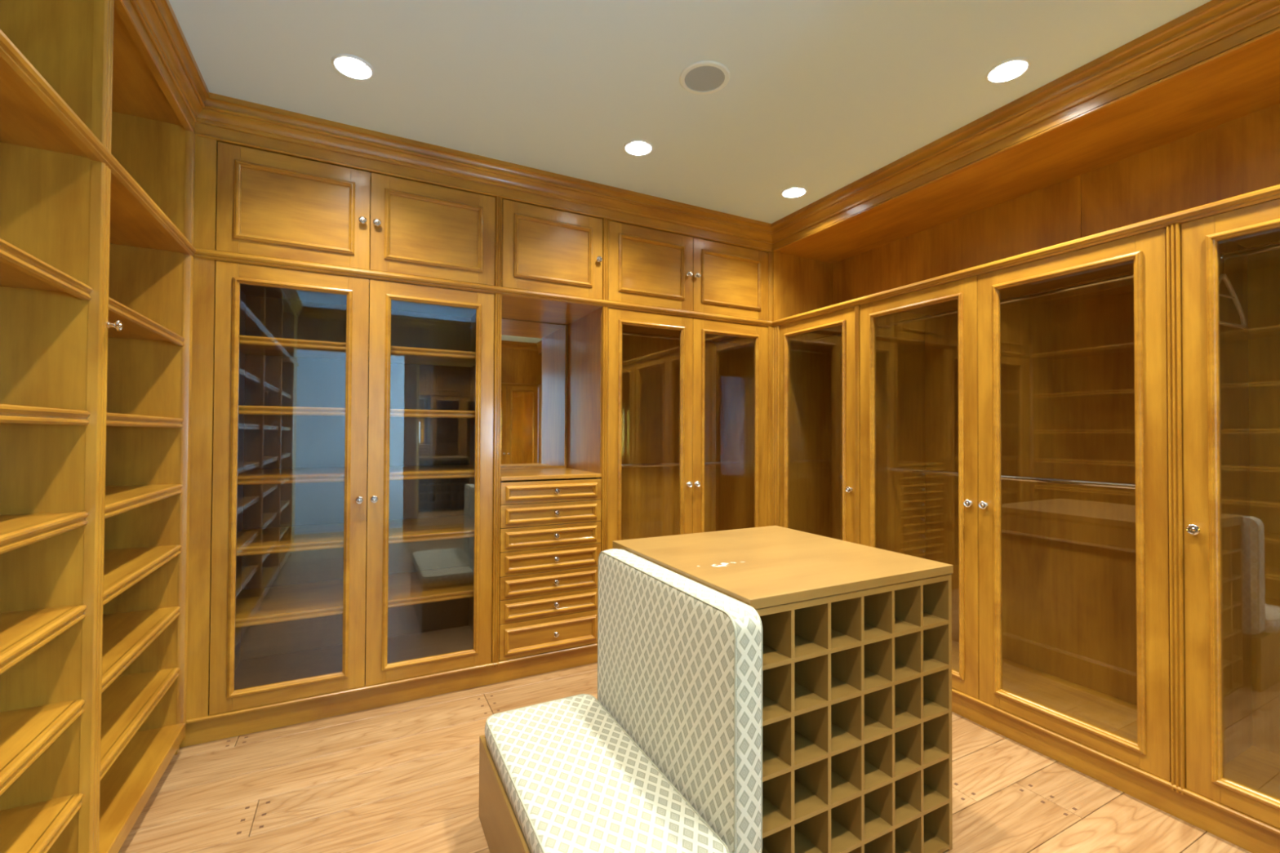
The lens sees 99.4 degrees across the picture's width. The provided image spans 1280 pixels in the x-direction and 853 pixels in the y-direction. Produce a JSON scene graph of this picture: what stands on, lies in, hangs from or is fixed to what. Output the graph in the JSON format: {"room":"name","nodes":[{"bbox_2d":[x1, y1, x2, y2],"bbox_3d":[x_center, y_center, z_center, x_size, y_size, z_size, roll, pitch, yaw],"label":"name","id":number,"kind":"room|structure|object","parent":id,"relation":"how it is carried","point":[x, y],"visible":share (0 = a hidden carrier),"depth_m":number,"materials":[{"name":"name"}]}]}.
{"room":"walk-in closet","nodes":[
{"label":"walk-in closet","id":0,"kind":"room"},
{"bbox_2d":[117,662,1252,852],"bbox_3d":[0.613,1.416,0.863,4.610,0.060,6.320,1,-1,-27],"label":"floor","id":1,"kind":"structure","parent":0,"point":[402,777],"depth_m":2.08,"materials":[{"name":"brown wood"}]},
{"bbox_2d":[0,68,93,852],"bbox_3d":[-1.458,0.025,0.989,0.387,2.707,1.026,1,-1,-27],"label":"shelving","id":2,"kind":"object","parent":1,"relation":"on","point":[25,734],"visible":0.99,"depth_m":1.35,"materials":[{"name":"brown wood"}]},
{"bbox_2d":[0,0,122,852],"bbox_3d":[-1.689,0.040,1.481,0.398,2.689,0.065,1,-1,-27],"label":"shelving unit","id":3,"kind":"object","parent":1,"relation":"on","point":[55,206],"depth_m":1.50,"materials":[{"name":"brown wood"}]},
{"bbox_2d":[0,29,195,256],"bbox_3d":[-0.939,-0.784,0.396,0.040,0.042,4.490,1,-1,-27],"label":"trim","id":4,"kind":"structure","parent":3,"relation":"attached to","point":[13,63],"depth_m":1.40,"materials":[{"name":"brown wood"}]},
{"bbox_2d":[113,0,195,133],"bbox_3d":[-0.943,-1.330,0.401,0.030,0.062,4.492,1,-1,-27],"label":"trim","id":5,"kind":"structure","parent":3,"relation":"attached to","point":[125,9],"depth_m":1.92,"materials":[{"name":"brown wood"}]},
{"bbox_2d":[129,0,208,122],"bbox_3d":[-0.902,-1.414,0.411,0.066,0.115,4.470,1,-1,-27],"label":"trim","id":6,"kind":"structure","parent":3,"relation":"attached to","point":[158,19],"depth_m":2.00,"materials":[{"name":"brown wood"}]},
{"bbox_2d":[98,7,185,852],"bbox_3d":[-1.914,0.035,1.870,0.387,2.707,0.855,1,-1,-27],"label":"shelving","id":7,"kind":"object","parent":1,"relation":"on","point":[133,762],"visible":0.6,"depth_m":2.00,"materials":[{"name":"brown wood"}]},
{"bbox_2d":[102,111,195,755],"bbox_3d":[-2.112,0.049,2.266,0.368,2.689,0.034,1,-1,-27],"label":"shelving unit","id":8,"kind":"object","parent":1,"relation":"on","point":[145,377],"depth_m":2.29,"materials":[{"name":"brown wood"}]},
{"bbox_2d":[186,135,217,719],"bbox_3d":[-1.934,-0.003,2.390,0.085,2.547,0.022,1,-1,-27],"label":"trim","id":9,"kind":"structure","parent":8,"relation":"attached to","point":[206,149],"depth_m":2.38,"materials":[{"name":"brown wood"}]},
{"bbox_2d":[216,142,495,285],"bbox_3d":[-1.475,-1.020,2.957,1.228,0.493,0.652,1,-1,-27],"label":"upper cabinet","id":10,"kind":"object","parent":8,"relation":"attached to","point":[268,204],"visible":0.91,"depth_m":2.65,"materials":[{"name":"brown wood"}]},
{"bbox_2d":[194,122,772,252],"bbox_3d":[-0.509,-1.291,3.137,3.313,0.062,0.030,1,-1,-27],"label":"trim","id":11,"kind":"structure","parent":10,"relation":"attached to","point":[220,135],"depth_m":2.87,"materials":[{"name":"brown wood"}]},
{"bbox_2d":[179,642,597,747],"bbox_3d":[-0.529,1.350,3.116,3.389,0.125,0.071,1,-1,-27],"label":"baseboard","id":12,"kind":"structure","parent":8,"relation":"attached to","point":[213,727],"depth_m":2.70,"materials":[{"name":"brown wood"}]},
{"bbox_2d":[195,92,772,244],"bbox_3d":[-0.490,-1.375,3.102,3.269,0.115,0.066,1,-1,-27],"label":"trim","id":13,"kind":"structure","parent":8,"relation":"attached to","point":[219,111],"depth_m":2.85,"materials":[{"name":"brown wood"}]},
{"bbox_2d":[491,195,502,666],"bbox_3d":[-0.784,0.021,2.977,0.038,2.568,0.030,1,-1,-27],"label":"trim","id":14,"kind":"structure","parent":8,"relation":"attached to","point":[499,201],"depth_m":2.97,"materials":[{"name":"brown wood"}]},
{"bbox_2d":[600,217,608,551],"bbox_3d":[-0.214,0.028,3.272,0.037,2.568,0.030,1,-1,-27],"label":"trim","id":15,"kind":"structure","parent":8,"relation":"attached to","point":[604,324],"depth_m":3.27,"materials":[{"name":"brown wood"}]},
{"bbox_2d":[208,260,494,715],"bbox_3d":[-1.480,0.277,2.940,1.228,2.014,0.652,1,-1,-27],"label":"tall cabinet","id":16,"kind":"object","parent":1,"relation":"on","point":[353,472],"visible":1,"depth_m":2.94,"materials":[{"name":"brown wood"}]},
{"bbox_2d":[235,566,473,627],"bbox_3d":[-1.496,0.906,2.956,1.190,0.040,0.556,1,-1,-27],"label":"shelf","id":17,"kind":"object","parent":16,"relation":"attached to","point":[300,599],"depth_m":2.88,"materials":[{"name":"brown wood"}]},
{"bbox_2d":[236,515,474,555],"bbox_3d":[-1.495,0.581,2.961,1.190,0.040,0.556,1,-1,-27],"label":"shelf","id":18,"kind":"object","parent":16,"relation":"attached to","point":[263,539],"depth_m":2.87,"materials":[{"name":"brown wood"}]},
{"bbox_2d":[237,464,474,484],"bbox_3d":[-1.493,0.257,2.965,1.190,0.040,0.556,1,-1,-27],"label":"shelf","id":19,"kind":"object","parent":16,"relation":"attached to","point":[291,473],"depth_m":2.84,"materials":[{"name":"brown wood"}]},
{"bbox_2d":[238,405,475,417],"bbox_3d":[-1.492,-0.068,2.969,1.190,0.040,0.556,1,-1,-27],"label":"shelf","id":20,"kind":"object","parent":16,"relation":"attached to","point":[244,411],"depth_m":2.78,"materials":[{"name":"brown wood"}]},
{"bbox_2d":[239,335,475,367],"bbox_3d":[-1.490,-0.391,2.974,1.190,0.040,0.556,1,-1,-27],"label":"shelf","id":21,"kind":"object","parent":16,"relation":"attached to","point":[251,348],"depth_m":2.92,"materials":[{"name":"brown wood"}]},
{"bbox_2d":[192,248,772,327],"bbox_3d":[-0.508,-0.745,3.123,3.309,0.042,0.040,1,-1,-27],"label":"trim","id":22,"kind":"structure","parent":16,"relation":"attached to","point":[219,255],"depth_m":2.86,"materials":[{"name":"brown wood"}]},
{"bbox_2d":[479,734,530,852],"bbox_3d":[-0.128,1.251,1.650,0.527,0.286,0.935,1,-1,-27],"label":"bench","id":23,"kind":"object","parent":1,"relation":"on","point":[502,830],"visible":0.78,"depth_m":1.71,"materials":[{"name":"brown wood"}]},
{"bbox_2d":[484,693,728,852],"bbox_3d":[-0.162,1.060,1.605,0.414,0.101,0.932,1,-1,-27],"label":"seat cushion","id":24,"kind":"object","parent":23,"relation":"on","point":[574,780],"visible":1,"depth_m":1.53,"materials":[{"name":"fabric"}]},
{"bbox_2d":[597,548,762,852],"bbox_3d":[0.073,0.788,1.724,0.107,0.646,0.867,1,-1,-27],"label":"cushion","id":25,"kind":"object","parent":23,"relation":"on","point":[680,658],"visible":0.89,"depth_m":1.50,"materials":[{"name":"fabric"}]},
{"bbox_2d":[498,467,601,660],"bbox_3d":[-0.634,0.788,3.370,0.603,1.010,0.654,1,-1,-27],"label":"chest","id":26,"kind":"object","parent":1,"relation":"on","point":[550,519],"visible":0.94,"depth_m":3.09,"materials":[{"name":"brown wood"}]},
{"bbox_2d":[500,295,601,473],"bbox_3d":[-0.646,-0.226,3.415,0.633,1.020,0.615,1,-1,-27],"label":"niche","id":27,"kind":"object","parent":26,"relation":"on","point":[541,361],"visible":0.71,"depth_m":3.65,"materials":[{"name":"brown wood"}]},
{"bbox_2d":[500,319,564,466],"bbox_3d":[-0.785,-0.222,3.667,0.578,0.980,0.007,1,-1,-27],"label":"mirror glass","id":28,"kind":"object","parent":27,"relation":"on","point":[532,418],"depth_m":3.69,"materials":[{"name":"mirror"}]},
{"bbox_2d":[500,467,601,480],"bbox_3d":[-0.640,0.294,3.392,0.603,0.022,0.621,1,-1,-27],"label":"countertop","id":29,"kind":"structure","parent":26,"relation":"on","point":[557,473],"depth_m":3.22,"materials":[{"name":"brown wood"}]},
{"bbox_2d":[596,307,768,549],"bbox_3d":[0.220,0.296,3.818,1.240,2.014,0.652,1,-1,-27],"label":"tall cabinet","id":30,"kind":"object","parent":1,"relation":"on","point":[688,397],"visible":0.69,"depth_m":4.04,"materials":[{"name":"brown wood"}]},
{"bbox_2d":[612,525,953,852],"bbox_3d":[0.468,0.932,2.005,0.864,0.939,0.883,1,-1,-27],"label":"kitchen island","id":31,"kind":"object","parent":1,"relation":"on","point":[857,638],"visible":0.77,"depth_m":1.68,"materials":[{"name":"brown wood"}]},
{"bbox_2d":[761,782,949,852],"bbox_3d":[0.580,1.236,1.768,0.810,0.013,0.360,1,-1,-27],"label":"cubby shelf","id":32,"kind":"object","parent":31,"relation":"attached to","point":[844,839],"depth_m":1.67,"materials":[{"name":"brown wood"}]},
{"bbox_2d":[762,740,948,838],"bbox_3d":[0.581,1.089,1.770,0.810,0.013,0.360,1,-1,-27],"label":"cubby shelf","id":33,"kind":"object","parent":31,"relation":"attached to","point":[809,802],"depth_m":1.62,"materials":[{"name":"brown wood"}]},
{"bbox_2d":[762,697,948,782],"bbox_3d":[0.581,0.941,1.772,0.810,0.013,0.360,1,-1,-27],"label":"cubby shelf","id":34,"kind":"object","parent":31,"relation":"attached to","point":[808,750],"depth_m":1.62,"materials":[{"name":"brown wood"}]},
{"bbox_2d":[762,654,948,726],"bbox_3d":[0.582,0.794,1.774,0.810,0.013,0.360,1,-1,-27],"label":"cubby shelf","id":35,"kind":"object","parent":31,"relation":"attached to","point":[807,699],"depth_m":1.62,"materials":[{"name":"brown wood"}]},
{"bbox_2d":[762,612,948,670],"bbox_3d":[0.583,0.647,1.776,0.810,0.013,0.360,1,-1,-27],"label":"cubby shelf","id":36,"kind":"object","parent":31,"relation":"attached to","point":[806,646],"depth_m":1.63,"materials":[{"name":"brown wood"}]},
{"bbox_2d":[894,827,949,852],"bbox_3d":[0.579,1.387,1.766,0.810,0.013,0.360,1,-1,-27],"label":"cubby shelf","id":37,"kind":"object","parent":31,"relation":"attached to","point":[934,842],"depth_m":1.79,"materials":[{"name":"brown wood"}]},
{"bbox_2d":[951,688,1279,852],"bbox_3d":[1.969,1.344,1.897,0.071,0.125,4.530,1,-1,-27],"label":"baseboard","id":38,"kind":"structure","parent":1,"relation":"on","point":[1254,835],"depth_m":2.07,"materials":[{"name":"brown wood"}]},
{"bbox_2d":[779,306,854,542],"bbox_3d":[1.368,0.290,3.626,0.612,2.030,0.652,1,-1,-27],"label":"door","id":39,"kind":"structure","parent":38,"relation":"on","point":[817,353],"depth_m":3.86,"materials":[{"name":"brown wood"}]},
{"bbox_2d":[854,305,860,544],"bbox_3d":[1.286,0.301,3.199,0.030,2.032,0.029,1,-1,-27],"label":"trim","id":40,"kind":"structure","parent":38,"relation":"on","point":[857,363],"depth_m":3.19,"materials":[{"name":"brown wood"}]},
{"bbox_2d":[859,227,1170,781],"bbox_3d":[1.846,0.280,2.701,0.612,2.030,1.366,1,-1,-27],"label":"wardrobe","id":41,"kind":"object","parent":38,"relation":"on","point":[1014,420],"visible":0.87,"depth_m":2.65,"materials":[{"name":"brown wood"}]},
{"bbox_2d":[1165,223,1186,795],"bbox_3d":[1.930,0.287,1.953,0.030,2.032,0.038,1,-1,-27],"label":"trim","id":42,"kind":"structure","parent":38,"relation":"on","point":[1174,281],"depth_m":1.95,"materials":[{"name":"brown wood"}]},
{"bbox_2d":[1181,198,1279,828],"bbox_3d":[2.330,0.269,1.765,0.612,2.030,0.663,1,-1,-27],"label":"door","id":43,"kind":"structure","parent":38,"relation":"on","point":[1231,375],"depth_m":2.06,"materials":[{"name":"brown wood"}]},
{"bbox_2d":[1218,252,1246,328],"bbox_3d":[2.174,-0.513,2.022,0.351,0.273,0.015,1,-1,-24],"label":"clothes hanger","id":44,"kind":"object","parent":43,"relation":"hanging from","point":[1242,317],"visible":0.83,"depth_m":2.04,"materials":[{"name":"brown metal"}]},
{"bbox_3d":[2.806,0.259,0.845,0.613,2.030,1.330,1,-1,-27],"label":"wardrobe","id":45,"kind":"object","parent":1,"relation":"on","visible":0},
{"bbox_2d":[772,184,1279,327],"bbox_3d":[1.966,-0.750,1.897,0.040,0.042,4.490,1,-1,-27],"label":"trim","id":46,"kind":"structure","parent":45,"relation":"attached to","point":[1261,196],"depth_m":2.23,"materials":[{"name":"brown wood"}]},
{"bbox_2d":[168,0,1212,223],"bbox_3d":[0.472,-1.450,1.515,4.400,0.001,5.170,1,-1,-27],"label":"ceiling","id":47,"kind":"structure","parent":0,"point":[819,96],"depth_m":2.21,"materials":[{"name":"white paint"}]},
{"bbox_2d":[331,53,374,79],"bbox_3d":[-1.157,-1.472,2.188,0.155,0.058,0.155,1,-1,-27],"label":"ceiling light","id":48,"kind":"object","parent":47,"relation":"attached to","point":[350,66],"visible":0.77,"depth_m":2.23,"materials":[{"name":"white plastic"}]},
{"bbox_2d":[341,57,364,65],"bbox_3d":[-1.156,-1.497,2.189,0.112,0.007,0.112,1,-1,-27],"label":"diffuser","id":49,"kind":"object","parent":48,"relation":"attached to","point":[344,60],"depth_m":2.22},
{"bbox_2d":[623,139,653,155],"bbox_3d":[-0.008,-1.458,2.793,0.155,0.058,0.155,1,-1,-27],"label":"ceiling light","id":50,"kind":"object","parent":47,"relation":"attached to","point":[635,147],"visible":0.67,"depth_m":2.84,"materials":[{"name":"white plastic"}]},
{"bbox_2d":[631,142,645,144],"bbox_3d":[-0.008,-1.484,2.793,0.112,0.007,0.112,1,-1,-27],"label":"diffuser","id":51,"kind":"object","parent":50,"relation":"attached to","point":[633,143],"depth_m":2.83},
{"bbox_2d":[679,61,729,94],"bbox_3d":[0.267,-1.440,2.245,0.208,0.009,0.208,1,-1,-27],"label":"ceiling speaker","id":52,"kind":"object","parent":47,"relation":"attached to","point":[701,77],"visible":1,"depth_m":2.24,"materials":[{"name":"beige paint"}]},
{"bbox_2d":[684,66,724,91],"bbox_3d":[0.267,-1.440,2.245,0.166,0.007,0.166,1,-1,-27],"label":"speaker grille","id":53,"kind":"object","parent":52,"relation":"attached to","point":[697,78],"depth_m":2.24,"materials":[{"name":"grey"}]},
{"bbox_2d":[781,186,807,198],"bbox_3d":[0.936,-1.447,3.297,0.155,0.058,0.155,1,-1,-27],"label":"ceiling light","id":54,"kind":"object","parent":47,"relation":"attached to","point":[796,191],"visible":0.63,"depth_m":3.34,"materials":[{"name":"white paint"}]},
{"bbox_2d":[985,57,1031,83],"bbox_3d":[1.485,-1.460,2.191,0.155,0.058,0.155,1,-1,-27],"label":"ceiling light","id":55,"kind":"object","parent":47,"relation":"attached to","point":[1007,70],"visible":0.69,"depth_m":2.23,"materials":[{"name":"white paint"}]},
{"bbox_2d":[780,253,832,319],"bbox_3d":[1.201,-0.986,4.020,0.605,0.532,0.020,1,-1,-27],"label":"wall","id":56,"kind":"structure","parent":0,"point":[806,283],"depth_m":4.01,"materials":[{"name":"brown wood"}]},
{"bbox_2d":[608,220,768,320],"bbox_3d":[0.226,-1.000,3.836,1.240,0.493,0.652,1,-1,-27],"label":"upper cabinet","id":57,"kind":"object","parent":56,"relation":"attached to","point":[649,267],"visible":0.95,"depth_m":3.54,"materials":[{"name":"brown wood"}]},
{"bbox_2d":[767,251,772,526],"bbox_3d":[0.920,0.041,3.858,0.036,2.568,0.030,1,-1,-27],"label":"trim","id":58,"kind":"structure","parent":56,"relation":"attached to","point":[770,254],"depth_m":3.85,"materials":[{"name":"brown wood"}]},
{"bbox_2d":[772,325,779,526],"bbox_3d":[0.962,0.308,3.827,0.030,2.032,0.074,1,-1,-27],"label":"trim","id":59,"kind":"structure","parent":56,"relation":"attached to","point":[775,330],"depth_m":3.82,"materials":[{"name":"brown wood"}]},
{"bbox_2d":[772,249,780,321],"bbox_3d":[0.972,-1.002,3.876,0.065,0.506,0.024,1,-1,-27],"label":"trim","id":60,"kind":"structure","parent":56,"relation":"attached to","point":[775,255],"depth_m":3.86,"materials":[{"name":"brown wood"}]},
{"bbox_2d":[771,0,1279,252],"bbox_3d":[1.944,-1.381,1.881,0.066,0.115,4.470,1,-1,-27],"label":"trim","id":61,"kind":"structure","parent":56,"relation":"attached to","point":[1215,20],"depth_m":2.26,"materials":[{"name":"brown wood"}]},
{"bbox_2d":[771,20,1279,263],"bbox_3d":[2.240,-1.284,2.033,0.620,0.018,4.470,1,-1,-27],"label":"soffit","id":62,"kind":"structure","parent":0,"point":[1246,82],"depth_m":2.45,"materials":[{"name":"brown wood"}]},
{"bbox_2d":[832,103,1279,305],"bbox_3d":[2.507,-1.005,2.168,0.015,0.532,4.470,1,-1,-27],"label":"wall","id":63,"kind":"structure","parent":0,"point":[1240,156],"depth_m":2.68,"materials":[{"name":"brown wood"}]},
{"bbox_3d":[-0.708,0.023,3.765,4.400,2.895,0.060,1,-1,-27],"label":"wall","id":64,"kind":"structure","parent":0,"visible":0},
{"bbox_2d":[502,199,602,299],"bbox_3d":[-0.627,-1.010,3.395,0.602,0.493,0.652,1,-1,-27],"label":"upper cabinet","id":65,"kind":"object","parent":64,"relation":"attached to","point":[544,250],"visible":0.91,"depth_m":3.13,"materials":[{"name":"brown wood"}]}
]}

